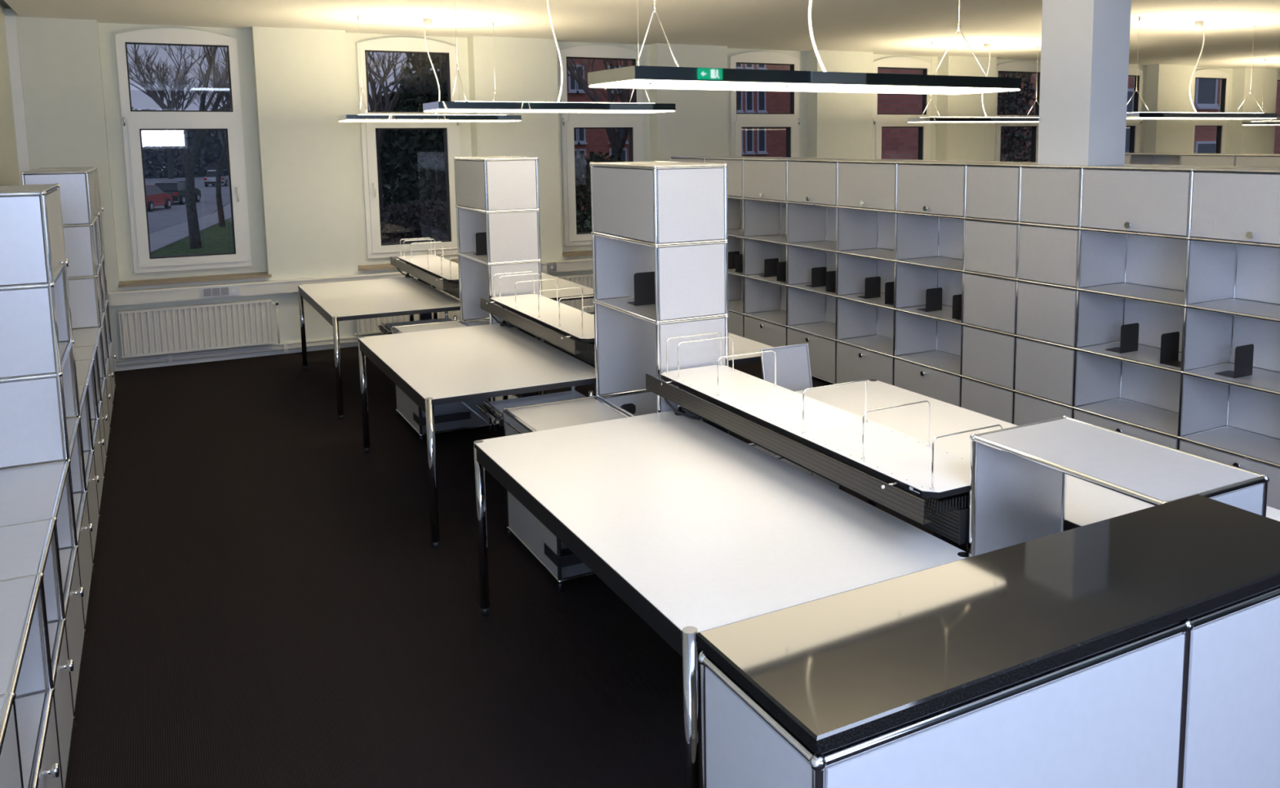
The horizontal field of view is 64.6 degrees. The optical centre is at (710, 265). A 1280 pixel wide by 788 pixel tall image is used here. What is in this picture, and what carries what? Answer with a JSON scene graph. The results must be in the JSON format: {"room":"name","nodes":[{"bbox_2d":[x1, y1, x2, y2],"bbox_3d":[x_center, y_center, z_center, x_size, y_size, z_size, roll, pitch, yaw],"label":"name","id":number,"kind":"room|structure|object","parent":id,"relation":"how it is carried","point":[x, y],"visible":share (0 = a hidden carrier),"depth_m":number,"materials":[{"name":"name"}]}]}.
{"room":"open-plan office","nodes":[
{"label":"open-plan office","id":0,"kind":"room"},
{"bbox_2d":[0,4,20,185],"bbox_3d":[-2.840,0.060,2.940,0.300,3.120,12.800,-5,8,-29],"label":"wall","id":1,"kind":"structure","parent":0,"point":[9,166],"depth_m":7.84,"materials":[{"name":"beige paint"}]},
{"bbox_2d":[66,337,968,787],"bbox_3d":[5.861,0.966,8.070,20.320,0.120,13.050,-5,8,-29],"label":"floor","id":2,"kind":"structure","parent":0,"point":[273,603],"depth_m":4.14,"materials":[{"name":"carpet"}]},
{"bbox_2d":[0,298,115,787],"bbox_3d":[-2.978,1.065,4.485,0.407,0.742,8.161,-5,8,-29],"label":"sideboard","id":3,"kind":"object","parent":2,"relation":"on","point":[50,517],"visible":0.76,"depth_m":3.33,"materials":[{"name":"silver metal"}]},
{"bbox_2d":[0,182,79,467],"bbox_3d":[-2.841,0.207,4.114,0.407,1.049,0.755,-5,8,-29],"label":"storage cabinet","id":4,"kind":"object","parent":3,"relation":"on","point":[37,389],"visible":1,"depth_m":3.85,"materials":[{"name":"silver metal"}]},
{"bbox_2d":[19,166,107,328],"bbox_3d":[-4.620,-0.174,7.288,0.407,1.049,1.441,-5,8,-29],"label":"tower","id":5,"kind":"object","parent":3,"relation":"on","point":[79,186],"visible":0.62,"depth_m":6.73,"materials":[{"name":"silver metal"}]},
{"bbox_2d":[297,276,468,419],"bbox_3d":[-2.688,0.599,8.191,0.972,0.741,1.890,-5,8,-29],"label":"desk","id":6,"kind":"object","parent":2,"relation":"on","point":[337,301],"visible":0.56,"depth_m":7.88,"materials":[{"name":"laminate"}]},
{"bbox_2d":[375,311,457,334],"bbox_3d":[-2.195,0.434,7.547,0.548,0.109,0.312,-5,8,-29],"label":"tray","id":7,"kind":"object","parent":6,"relation":"attached to","point":[388,326],"visible":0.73,"depth_m":7.58,"materials":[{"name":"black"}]},
{"bbox_2d":[390,237,458,289],"bbox_3d":[-2.281,0.019,8.430,0.395,0.344,1.870,-5,8,-29],"label":"shelf","id":8,"kind":"object","parent":6,"relation":"on","point":[447,270],"visible":0.7,"depth_m":8.41,"materials":[{"name":"white metal"}]},
{"bbox_2d":[408,264,458,288],"bbox_3d":[-2.279,0.052,8.458,0.350,0.038,1.830,-5,8,-29],"label":"basket","id":9,"kind":"object","parent":8,"relation":"on","point":[434,269],"depth_m":8.05,"materials":[{"name":"black"}]},
{"bbox_2d":[391,320,492,442],"bbox_3d":[-1.874,0.780,7.018,0.491,0.657,0.758,-5,8,-29],"label":"sideboard","id":10,"kind":"object","parent":2,"relation":"on","point":[460,415],"visible":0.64,"depth_m":6.97,"materials":[{"name":"silver metal"}]},
{"bbox_2d":[413,411,471,425],"bbox_3d":[-1.798,1.003,6.754,0.338,0.050,0.181,-5,8,-29],"label":"cable tray","id":11,"kind":"object","parent":10,"relation":"on","point":[418,419],"depth_m":6.68,"materials":[{"name":"black metal"}]},
{"bbox_2d":[410,265,476,321],"bbox_3d":[-2.233,0.496,8.528,0.145,0.853,1.815,-5,8,-29],"label":"trough","id":12,"kind":"object","parent":2,"relation":"on","point":[455,291],"visible":0.09,"depth_m":8.25,"materials":[{"name":"black metal"}]},
{"bbox_2d":[357,323,610,547],"bbox_3d":[-1.367,0.880,5.850,0.957,0.741,1.795,-5,8,-29],"label":"desk","id":13,"kind":"object","parent":2,"relation":"on","point":[432,367],"visible":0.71,"depth_m":5.53,"materials":[{"name":"laminate"}]},
{"bbox_2d":[475,386,593,426],"bbox_3d":[-0.904,0.711,5.243,0.548,0.109,0.312,-5,8,-29],"label":"tray","id":14,"kind":"object","parent":13,"relation":"attached to","point":[497,406],"visible":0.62,"depth_m":5.27,"materials":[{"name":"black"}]},
{"bbox_2d":[480,271,595,354],"bbox_3d":[-0.946,0.304,6.048,0.395,0.344,1.700,-5,8,-29],"label":"shelf","id":15,"kind":"object","parent":13,"relation":"on","point":[576,324],"visible":0.8,"depth_m":6.00,"materials":[{"name":"white"}]},
{"bbox_2d":[500,306,595,351],"bbox_3d":[-0.945,0.338,6.076,0.350,0.038,1.660,-5,8,-29],"label":"basket","id":16,"kind":"object","parent":15,"relation":"on","point":[518,313],"depth_m":5.61,"materials":[{"name":"black"}]},
{"bbox_2d":[506,308,616,397],"bbox_3d":[-0.898,0.782,6.147,0.145,0.853,1.645,-5,8,-29],"label":"trough","id":17,"kind":"object","parent":13,"relation":"attached to","point":[588,356],"visible":0.02,"depth_m":5.68,"materials":[{"name":"black metal"}]},
{"bbox_2d":[453,155,545,431],"bbox_3d":[-1.500,0.157,7.163,0.379,1.850,0.761,-5,8,-29],"label":"shelving unit","id":18,"kind":"object","parent":2,"relation":"on","point":[487,188],"visible":0.7,"depth_m":6.83,"materials":[{"name":"silver metal"}]},
{"bbox_2d":[473,231,487,255],"bbox_3d":[-1.633,-0.164,7.271,0.150,0.162,0.119,-5,8,-29],"label":"bookend","id":19,"kind":"object","parent":18,"relation":"on","point":[481,237],"visible":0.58,"depth_m":7.20,"materials":[{"name":"black metal"}]},
{"bbox_2d":[431,271,603,319],"bbox_3d":[-1.700,0.522,8.735,0.940,0.741,1.890,-5,8,-29],"label":"desk","id":20,"kind":"object","parent":2,"relation":"on","point":[562,283],"visible":0.05,"depth_m":8.31,"materials":[{"name":"laminate"}]},
{"bbox_2d":[502,395,630,591],"bbox_3d":[-0.628,1.047,4.795,0.491,0.657,0.743,-5,8,-29],"label":"sideboard","id":21,"kind":"object","parent":2,"relation":"on","point":[564,566],"visible":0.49,"depth_m":4.77,"materials":[{"name":"silver metal"}]},
{"bbox_2d":[543,542,582,568],"bbox_3d":[-0.556,1.269,4.538,0.338,0.050,0.181,-5,8,-29],"label":"bookend","id":22,"kind":"object","parent":21,"relation":"on","point":[563,557],"depth_m":4.42,"materials":[{"name":"black metal"}]},
{"bbox_2d":[534,314,773,395],"bbox_3d":[-0.385,0.803,6.391,0.940,0.741,1.795,-5,8,-29],"label":"desk","id":23,"kind":"object","parent":2,"relation":"on","point":[742,345],"visible":0.02,"depth_m":5.89,"materials":[{"name":"laminate"}]},
{"bbox_2d":[589,160,728,434],"bbox_3d":[-0.254,0.424,4.940,0.379,1.850,0.746,-5,8,-29],"label":"shelving unit","id":24,"kind":"object","parent":2,"relation":"on","point":[639,210],"visible":0.58,"depth_m":4.63,"materials":[{"name":"silver metal"}]},
{"bbox_2d":[620,403,635,413],"bbox_3d":[-0.432,0.756,5.286,0.088,0.064,0.008,-5,8,-29],"label":"outlet","id":25,"kind":"object","parent":24,"relation":"attached to","point":[630,407],"depth_m":5.29,"materials":[{"name":"black plastic"}]},
{"bbox_2d":[626,271,655,306],"bbox_3d":[-0.335,0.106,5.016,0.150,0.162,0.119,-5,8,-29],"label":"bookend","id":26,"kind":"object","parent":24,"relation":"on","point":[644,282],"visible":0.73,"depth_m":4.96,"materials":[{"name":"black metal"}]},
{"bbox_2d":[473,410,970,787],"bbox_3d":[-0.098,1.151,3.589,0.953,0.741,1.885,-5,8,-29],"label":"desk","id":27,"kind":"object","parent":2,"relation":"on","point":[696,527],"visible":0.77,"depth_m":3.23,"materials":[{"name":"laminate"}]},
{"bbox_2d":[645,332,1002,524],"bbox_3d":[0.329,0.577,3.773,0.395,0.344,1.845,-5,8,-29],"label":"shelf","id":28,"kind":"object","parent":27,"relation":"on","point":[923,468],"visible":0.94,"depth_m":3.53,"materials":[{"name":"white"}]},
{"bbox_2d":[675,386,968,516],"bbox_3d":[0.331,0.611,3.801,0.350,0.038,1.805,-5,8,-29],"label":"basket","id":29,"kind":"object","parent":28,"relation":"on","point":[935,497],"depth_m":3.21,"materials":[{"name":"black"}]},
{"bbox_2d":[682,389,968,551],"bbox_3d":[0.378,1.055,3.872,0.145,0.853,1.790,-5,8,-29],"label":"trough","id":30,"kind":"object","parent":27,"relation":"attached to","point":[951,527],"visible":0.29,"depth_m":3.12,"materials":[{"name":"black metal"}]},
{"bbox_2d":[747,342,841,489],"bbox_3d":[0.381,0.879,5.167,0.506,0.877,0.325,-5,8,-29],"label":"container","id":31,"kind":"object","parent":2,"relation":"on","point":[793,373],"visible":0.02,"depth_m":5.30,"materials":[{"name":"silver metal"}]},
{"bbox_2d":[669,155,1279,509],"bbox_3d":[1.872,0.218,6.649,0.452,1.792,8.666,-5,8,-29],"label":"shelving unit","id":32,"kind":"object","parent":2,"relation":"on","point":[1199,242],"depth_m":6.08,"materials":[{"name":"silver metal"}]},
{"bbox_2d":[712,311,742,337],"bbox_3d":[0.135,0.579,9.469,0.016,0.324,0.687,-5,8,-29],"label":"drawer","id":33,"kind":"object","parent":32,"relation":"in","point":[735,317],"depth_m":9.26,"materials":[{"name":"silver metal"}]},
{"bbox_2d":[728,251,739,268],"bbox_3d":[0.187,-0.058,9.622,0.150,0.162,0.119,-5,8,-29],"label":"bookend","id":34,"kind":"object","parent":32,"relation":"on","point":[731,255],"visible":0.44,"depth_m":9.57,"materials":[{"name":"black metal"}]},
{"bbox_2d":[744,315,786,346],"bbox_3d":[0.480,0.653,8.852,0.016,0.324,0.682,-5,8,-29],"label":"drawer","id":35,"kind":"object","parent":32,"relation":"in","point":[767,331],"depth_m":8.82,"materials":[{"name":"silver metal"}]},
{"bbox_2d":[759,257,778,277],"bbox_3d":[0.517,0.013,9.033,0.150,0.162,0.119,-5,8,-29],"label":"bookend","id":36,"kind":"object","parent":32,"relation":"on","point":[770,264],"visible":0.9,"depth_m":8.98,"materials":[{"name":"black metal"}]},
{"bbox_2d":[776,261,786,282],"bbox_3d":[0.668,0.054,8.693,0.150,0.162,0.119,-5,8,-29],"label":"bookend","id":37,"kind":"object","parent":32,"relation":"on","point":[780,266],"visible":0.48,"depth_m":8.73,"materials":[{"name":"black metal"}]},
{"bbox_2d":[787,328,835,382],"bbox_3d":[0.823,0.726,8.241,0.016,0.324,0.675,-5,8,-29],"label":"drawer","id":38,"kind":"object","parent":32,"relation":"in","point":[821,350],"depth_m":8.13,"materials":[{"name":"silver metal"}]},
{"bbox_2d":[804,266,826,287],"bbox_3d":[0.872,0.089,8.400,0.150,0.162,0.119,-5,8,-29],"label":"bookend","id":39,"kind":"object","parent":32,"relation":"on","point":[818,274],"visible":0.94,"depth_m":8.35,"materials":[{"name":"black metal"}]},
{"bbox_2d":[826,271,835,293],"bbox_3d":[1.021,0.129,8.063,0.150,0.162,0.119,-5,8,-29],"label":"bookend","id":40,"kind":"object","parent":32,"relation":"on","point":[830,275],"visible":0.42,"depth_m":8.10,"materials":[{"name":"black metal"}]},
{"bbox_2d":[836,342,893,385],"bbox_3d":[1.164,0.799,7.632,0.016,0.324,0.677,-5,8,-29],"label":"drawer","id":41,"kind":"object","parent":32,"relation":"in","point":[851,367],"depth_m":7.64,"materials":[{"name":"silver metal"}]},
{"bbox_2d":[857,276,880,298],"bbox_3d":[1.217,0.163,7.784,0.150,0.162,0.119,-5,8,-29],"label":"bookend","id":42,"kind":"object","parent":32,"relation":"on","point":[873,284],"visible":1,"depth_m":7.73,"materials":[{"name":"black metal"}]},
{"bbox_2d":[884,281,893,306],"bbox_3d":[1.381,0.207,7.420,0.150,0.162,0.119,-5,8,-29],"label":"bookend","id":43,"kind":"object","parent":32,"relation":"on","point":[889,286],"visible":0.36,"depth_m":7.45,"materials":[{"name":"black metal"}]},
{"bbox_2d":[894,359,959,406],"bbox_3d":[1.504,0.872,7.026,0.016,0.324,0.668,-5,8,-29],"label":"drawer","id":44,"kind":"object","parent":32,"relation":"in","point":[940,384],"depth_m":6.98,"materials":[{"name":"silver metal"}]},
{"bbox_2d":[916,287,942,311],"bbox_3d":[1.554,0.235,7.183,0.150,0.162,0.119,-5,8,-29],"label":"bookend","id":45,"kind":"object","parent":32,"relation":"on","point":[933,295],"visible":1,"depth_m":7.13,"materials":[{"name":"black metal"}]},
{"bbox_2d":[951,293,961,319],"bbox_3d":[1.730,0.281,6.798,0.150,0.162,0.119,-5,8,-29],"label":"bookend","id":46,"kind":"object","parent":32,"relation":"on","point":[957,299],"visible":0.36,"depth_m":6.83,"materials":[{"name":"black metal"}]},
{"bbox_2d":[1105,322,1138,353],"bbox_3d":[2.348,0.405,5.767,0.150,0.162,0.119,-5,8,-29],"label":"bookend","id":47,"kind":"object","parent":32,"relation":"on","point":[1129,340],"visible":1,"depth_m":5.72,"materials":[{"name":"black metal"}]},
{"bbox_2d":[1074,410,1177,448],"bbox_3d":[2.295,1.041,5.615,0.016,0.324,0.667,-5,8,-29],"label":"drawer","id":48,"kind":"object","parent":32,"relation":"in","point":[1104,422],"depth_m":5.56,"materials":[{"name":"silver metal"}]},
{"bbox_2d":[1160,331,1181,367],"bbox_3d":[2.513,0.449,5.401,0.150,0.162,0.119,-5,8,-29],"label":"bookend","id":49,"kind":"object","parent":32,"relation":"on","point":[1169,353],"visible":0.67,"depth_m":5.45,"materials":[{"name":"black metal"}]},
{"bbox_2d":[1180,440,1279,509],"bbox_3d":[2.632,1.113,5.013,0.016,0.324,0.669,-5,8,-29],"label":"drawer","id":50,"kind":"object","parent":32,"relation":"in","point":[1260,465],"depth_m":4.97,"materials":[{"name":"silver metal"}]},
{"bbox_2d":[1214,343,1253,377],"bbox_3d":[2.676,0.477,5.161,0.150,0.162,0.119,-5,8,-29],"label":"bookend","id":51,"kind":"object","parent":32,"relation":"on","point":[1243,360],"visible":1,"depth_m":5.11,"materials":[{"name":"black metal"}]},
{"bbox_2d":[696,493,1279,787],"bbox_3d":[0.672,1.162,2.021,1.387,1.092,0.374,-5,8,-29],"label":"sideboard","id":52,"kind":"object","parent":2,"relation":"on","point":[1140,648],"depth_m":1.80,"materials":[{"name":"silver metal"}]},
{"bbox_2d":[794,379,1279,530],"bbox_3d":[1.022,1.104,3.880,0.940,0.741,2.458,-5,8,-29],"label":"desk","id":53,"kind":"object","parent":2,"relation":"on","point":[1086,502],"visible":0.2,"depth_m":4.33,"materials":[{"name":"laminate"}]},
{"bbox_2d":[968,415,1270,556],"bbox_3d":[1.109,1.056,2.857,0.409,1.087,0.674,-5,8,-29],"label":"rack","id":54,"kind":"object","parent":2,"relation":"on","point":[1017,489],"visible":0.32,"depth_m":2.92,"materials":[{"name":"silver metal"}]},
{"bbox_2d":[1124,152,1279,299],"bbox_3d":[5.792,-0.490,12.237,0.452,1.732,4.236,-5,8,-29],"label":"shelving unit","id":55,"kind":"object","parent":2,"relation":"on","point":[1154,158],"visible":0.09,"depth_m":11.79,"materials":[{"name":"silver metal"}]},
{"bbox_2d":[4,8,1279,359],"bbox_3d":[2.845,-1.284,13.221,20.320,3.120,0.290,-5,8,-29],"label":"wall","id":56,"kind":"structure","parent":0,"point":[304,165],"depth_m":9.56,"materials":[{"name":"beige paint"}]},
{"bbox_2d":[4,15,30,184],"bbox_3d":[-5.654,-0.531,8.351,0.075,3.000,0.049,-5,8,-29],"label":"trim","id":57,"kind":"structure","parent":56,"relation":"attached to","point":[12,41],"depth_m":8.22,"materials":[{"name":"white plastic"}]},
{"bbox_2d":[115,27,271,287],"bbox_3d":[-4.661,-0.979,8.993,1.220,2.240,0.310,-5,8,-29],"label":"window","id":58,"kind":"structure","parent":56,"relation":"in","point":[134,122],"depth_m":9.01,"materials":[{"name":"white plastic"}]},
{"bbox_2d":[118,298,279,359],"bbox_3d":[-4.564,0.559,9.041,1.310,0.420,0.101,-5,8,-29],"label":"radiator","id":59,"kind":"object","parent":56,"relation":"attached to","point":[203,326],"visible":1,"depth_m":8.99,"materials":[{"name":"white metal"}]},
{"bbox_2d":[201,284,239,297],"bbox_3d":[-4.393,0.232,9.048,0.305,0.096,0.026,-5,8,-29],"label":"panel","id":60,"kind":"object","parent":56,"relation":"attached to","point":[230,290],"visible":1,"depth_m":9.04,"materials":[{"name":"white plastic"}]},
{"bbox_2d":[108,257,592,306],"bbox_3d":[2.540,-0.320,12.937,17.660,0.115,0.106,-5,8,-29],"label":"trim","id":61,"kind":"structure","parent":56,"relation":"attached to","point":[280,286],"depth_m":9.22,"materials":[{"name":"white"}]},
{"bbox_2d":[113,312,591,371],"bbox_3d":[2.281,0.283,12.911,18.220,0.100,0.024,-5,8,-29],"label":"baseboard","id":62,"kind":"structure","parent":56,"relation":"attached to","point":[350,344],"depth_m":9.21,"materials":[{"name":"white"}]},
{"bbox_2d":[115,312,594,366],"bbox_3d":[-0.293,0.472,11.450,11.150,0.077,0.045,-5,8,-29],"label":"pipes","id":63,"kind":"object","parent":56,"relation":"attached to","point":[285,344],"visible":0.17,"depth_m":9.19,"materials":[{"name":"white metal"}]},
{"bbox_2d":[355,37,461,271],"bbox_3d":[-2.913,-1.116,9.956,1.230,2.240,0.310,-5,8,-29],"label":"window","id":64,"kind":"structure","parent":56,"relation":"in","point":[375,248],"depth_m":9.93,"materials":[{"name":"white plastic"}]},
{"bbox_2d":[354,288,488,335],"bbox_3d":[-2.808,0.421,10.009,1.410,0.420,0.101,-5,8,-29],"label":"radiator","id":65,"kind":"object","parent":56,"relation":"attached to","point":[366,326],"visible":0.09,"depth_m":9.79,"materials":[{"name":"white metal"}]},
{"bbox_2d":[556,273,630,312],"bbox_3d":[-1.209,0.295,10.890,1.310,0.420,0.101,-5,8,-29],"label":"radiator","id":66,"kind":"object","parent":56,"relation":"attached to","point":[586,280],"visible":0.06,"depth_m":10.75,"materials":[{"name":"white metal"}]},
{"bbox_2d":[558,44,643,257],"bbox_3d":[-1.118,-1.257,10.946,1.170,2.240,0.310,-5,8,-29],"label":"window","id":67,"kind":"structure","parent":56,"relation":"in","point":[570,122],"depth_m":10.88,"materials":[{"name":"white plastic"}]},
{"bbox_2d":[728,51,799,157],"bbox_3d":[0.708,-1.401,11.952,1.260,2.240,0.310,-5,8,-29],"label":"window","id":68,"kind":"structure","parent":56,"relation":"in","point":[791,122],"depth_m":11.92,"materials":[{"name":"white plastic"}]},
{"bbox_2d":[872,57,931,159],"bbox_3d":[2.517,-1.544,12.949,1.240,2.240,0.310,-5,8,-29],"label":"window","id":69,"kind":"structure","parent":56,"relation":"in","point":[879,120],"depth_m":12.93,"materials":[{"name":"white plastic"}]},
{"bbox_2d":[994,61,1040,162],"bbox_3d":[4.317,-1.685,13.941,1.240,2.240,0.310,-5,8,-29],"label":"window","id":70,"kind":"structure","parent":56,"relation":"in","point":[1015,66],"depth_m":13.92,"materials":[{"name":"white plastic"}]},
{"bbox_2d":[1126,66,1142,152],"bbox_3d":[6.117,-1.827,14.932,1.240,2.240,0.310,-5,8,-29],"label":"window","id":71,"kind":"structure","parent":56,"relation":"in","point":[1135,125],"depth_m":15.13,"materials":[{"name":"white plastic"}]},
{"bbox_2d":[1191,69,1229,153],"bbox_3d":[7.925,-1.969,15.929,1.240,2.240,0.310,-5,8,-29],"label":"window","id":72,"kind":"structure","parent":56,"relation":"in","point":[1221,124],"depth_m":16.08,"materials":[{"name":"white plastic"}]},
{"bbox_2d":[4,0,1279,70],"bbox_3d":[6.057,-2.132,7.687,19.920,0.120,12.840,-5,8,-29],"label":"ceiling","id":73,"kind":"structure","parent":0,"point":[1166,34],"depth_m":8.89,"materials":[{"name":"paint"}]},
{"bbox_2d":[337,15,521,122],"bbox_3d":[-2.410,-1.671,8.662,1.480,0.876,0.370,-5,8,-29],"label":"pendant lamp","id":74,"kind":"object","parent":73,"relation":"hanging from","point":[427,22],"visible":0.97,"depth_m":8.56,"materials":[{"name":"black metal"}]},
{"bbox_2d":[338,120,520,121],"bbox_3d":[-2.406,-1.248,8.715,1.476,0.008,0.366,-5,8,-29],"label":"diffuser","id":75,"kind":"object","parent":74,"relation":"attached to","point":[339,120],"depth_m":8.54,"materials":[{"name":"white plastic"}]},
{"bbox_2d":[422,0,675,114],"bbox_3d":[-0.996,-1.395,6.323,1.540,0.868,0.380,-5,8,-29],"label":"pendant lamp","id":76,"kind":"object","parent":73,"relation":"hanging from","point":[451,106],"visible":0.97,"depth_m":6.19,"materials":[{"name":"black metal"}]},
{"bbox_2d":[423,108,675,113],"bbox_3d":[-0.992,-0.975,6.376,1.536,0.008,0.376,-5,8,-29],"label":"diffuser","id":77,"kind":"object","parent":76,"relation":"attached to","point":[437,110],"depth_m":6.27,"materials":[{"name":"white plastic"}]},
{"bbox_2d":[587,0,1021,95],"bbox_3d":[0.414,-1.090,3.767,1.750,0.866,0.370,-5,8,-30],"label":"pendant lamp","id":78,"kind":"object","parent":73,"relation":"hanging from","point":[637,77],"visible":1,"depth_m":3.60,"materials":[{"name":"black metal"}]},
{"bbox_2d":[588,79,1020,94],"bbox_3d":[0.418,-0.671,3.820,1.746,0.008,0.366,-5,8,-30],"label":"diffuser","id":79,"kind":"object","parent":78,"relation":"attached to","point":[855,86],"depth_m":3.69,"materials":[{"name":"white plastic"}]},
{"bbox_2d":[907,40,1039,123],"bbox_3d":[3.140,-2.073,11.494,1.960,0.888,0.370,-5,8,-29],"label":"pendant lamp","id":80,"kind":"object","parent":73,"relation":"hanging from","point":[986,46],"visible":0.84,"depth_m":11.27,"materials":[{"name":"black metal"}]},
{"bbox_2d":[1126,16,1276,119],"bbox_3d":[4.544,-1.819,9.418,2.000,0.904,0.350,-5,8,-29],"label":"pendant lamp","id":81,"kind":"object","parent":73,"relation":"hanging from","point":[1198,25],"visible":0.9,"depth_m":9.33,"materials":[{"name":"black metal"}]},
{"bbox_2d":[1126,117,1275,119],"bbox_3d":[4.548,-1.381,9.473,1.996,0.008,0.346,-5,8,-29],"label":"diffuser","id":82,"kind":"object","parent":81,"relation":"attached to","point":[1126,117],"depth_m":9.32,"materials":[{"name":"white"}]},
{"bbox_2d":[1242,58,1279,125],"bbox_3d":[8.443,-2.484,14.521,1.920,0.928,0.350,-5,8,-29],"label":"pendant lamp","id":83,"kind":"object","parent":73,"relation":"hanging from","point":[1271,122],"visible":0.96,"depth_m":14.10,"materials":[{"name":"silver metal"}]},
{"bbox_2d":[1030,0,1131,408],"bbox_3d":[2.205,-0.316,6.037,0.310,3.000,0.375,-5,8,-29],"label":"pillar","id":84,"kind":"structure","parent":0,"point":[1085,45],"depth_m":5.81,"materials":[{"name":"paint"}]},
{"label":"outside","id":85,"kind":"structure","parent":0,"visible":0},
{"bbox_2d":[151,178,591,256],"bbox_3d":[-14.824,-7.083,89.854,180.000,0.200,150.450,-5,8,-29],"label":"ground","id":86,"kind":"structure","parent":85,"point":[215,238],"depth_m":40.04,"materials":[{"name":"green plant"}]},
{"bbox_2d":[126,44,231,248],"bbox_3d":[-19.431,-6.163,38.690,7.735,10.909,4.956,-1,7,0],"label":"bare tree","id":87,"kind":"object","parent":86,"relation":"on","point":[188,158],"visible":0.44,"depth_m":37.89,"materials":[{"name":"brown plant"}]},
{"bbox_2d":[131,106,228,178],"bbox_3d":[-67.281,-14.134,117.454,28.282,8.693,6.600,-5,8,-29],"label":"building","id":88,"kind":"structure","parent":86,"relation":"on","point":[209,153],"depth_m":118.06,"materials":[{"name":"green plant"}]},
{"bbox_2d":[149,59,213,178],"bbox_3d":[-58.948,-16.302,112.890,6.905,13.316,7.073,-5,8,-29],"label":"bare tree","id":89,"kind":"object","parent":86,"relation":"on","point":[168,137],"visible":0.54,"depth_m":112.31,"materials":[{"name":"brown plant"}]},
{"bbox_2d":[180,47,231,226],"bbox_3d":[-22.634,-6.253,48.291,4.503,8.765,5.998,-5,8,-29],"label":"bare tree","id":90,"kind":"object","parent":86,"relation":"on","point":[223,160],"visible":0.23,"depth_m":47.78,"materials":[{"name":"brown plant"}]},
{"bbox_2d":[365,51,433,208],"bbox_3d":[-15.492,-6.332,45.715,5.847,9.431,6.124,-5,8,-29],"label":"bare tree","id":91,"kind":"object","parent":86,"relation":"on","point":[375,100],"visible":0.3,"depth_m":45.45,"materials":[{"name":"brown plant"}]},
{"bbox_2d":[377,71,444,208],"bbox_3d":[-18.133,-7.641,61.660,6.726,8.372,5.418,-5,8,-29],"label":"tree","id":92,"kind":"object","parent":86,"relation":"on","point":[388,144],"visible":0.14,"depth_m":60.12,"materials":[{"name":"green plant"}]},
{"bbox_2d":[380,198,448,243],"bbox_3d":[-9.741,-1.194,33.723,6.453,2.148,2.882,-5,8,-29],"label":"shrub","id":93,"kind":"object","parent":86,"relation":"on","point":[416,221],"visible":0.26,"depth_m":33.14,"materials":[{"name":"green plant"}]},
{"bbox_2d":[390,53,448,240],"bbox_3d":[-10.217,-5.601,38.716,4.220,9.827,4.229,-5,8,-29],"label":"tree","id":94,"kind":"object","parent":86,"relation":"on","point":[419,181],"visible":0.33,"depth_m":37.76,"materials":[{"name":"green plant"}]},
{"bbox_2d":[567,57,632,161],"bbox_3d":[-5.096,-6.859,50.018,5.782,9.195,4.631,1,7,15],"label":"bare tree","id":95,"kind":"object","parent":86,"relation":"on","point":[617,145],"visible":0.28,"depth_m":49.92,"materials":[{"name":"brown plant"}]},
{"bbox_2d":[574,151,625,232],"bbox_3d":[-4.766,-3.186,43.741,4.897,3.562,2.922,-5,8,-29],"label":"shrub","id":96,"kind":"object","parent":86,"relation":"on","point":[584,190],"visible":0.17,"depth_m":42.92,"materials":[{"name":"green plant"}]},
{"bbox_2d":[567,57,790,210],"bbox_3d":[-2.297,-11.972,65.386,21.300,15.350,12.370,-5,8,-29],"label":"brick building","id":97,"kind":"structure","parent":86,"relation":"on","point":[755,142],"depth_m":61.25,"materials":[{"name":"red brick"}]},
{"bbox_2d":[997,71,1035,161],"bbox_3d":[9.642,-3.957,32.396,2.738,7.532,1.543,-5,8,-29],"label":"shrub","id":98,"kind":"object","parent":86,"relation":"on","point":[1010,101],"visible":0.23,"depth_m":32.04,"materials":[{"name":"green plant"}]},
{"bbox_2d":[877,68,1279,162],"bbox_3d":[22.090,-8.661,41.128,42.500,14.350,2.870,-5,8,-29],"label":"brick building","id":99,"kind":"structure","parent":86,"relation":"on","point":[897,143],"depth_m":33.17,"materials":[{"name":"red brick"}]},
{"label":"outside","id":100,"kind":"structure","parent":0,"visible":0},
{"bbox_2d":[149,202,231,253],"bbox_3d":[-43.659,-6.922,89.761,15.700,0.048,116.600,-5,8,-29],"label":"path","id":101,"kind":"structure","parent":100,"point":[159,239],"depth_m":45.01,"materials":[{"name":"grey concrete"}]},
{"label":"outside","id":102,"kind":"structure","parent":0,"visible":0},
{"bbox_2d":[145,173,230,233],"bbox_3d":[-50.140,-6.444,86.531,27.000,0.029,118.000,-5,8,-29],"label":"road","id":103,"kind":"structure","parent":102,"point":[161,218],"depth_m":62.49,"materials":[{"name":"grey asphalt"}]},
{"bbox_2d":[145,185,173,211],"bbox_3d":[-33.604,-4.011,59.778,1.868,1.485,4.110,-1,7,-7],"label":"car","id":104,"kind":"object","parent":103,"relation":"on","point":[155,196],"visible":0.35,"depth_m":59.68,"materials":[{"name":"red paint"}]},
{"bbox_2d":[154,180,201,204],"bbox_3d":[-35.149,-4.815,66.308,1.868,1.485,4.110,-1,7,-7],"label":"car","id":105,"kind":"object","parent":103,"relation":"on","point":[176,189],"visible":0.56,"depth_m":64.83,"materials":[{"name":"grey paint"}]},
{"bbox_2d":[203,169,229,186],"bbox_3d":[-45.538,-8.126,93.514,1.868,1.485,4.110,-2,7,-13],"label":"car","id":106,"kind":"object","parent":103,"relation":"on","point":[210,177],"visible":0.74,"depth_m":91.86,"materials":[{"name":"silver metal"}]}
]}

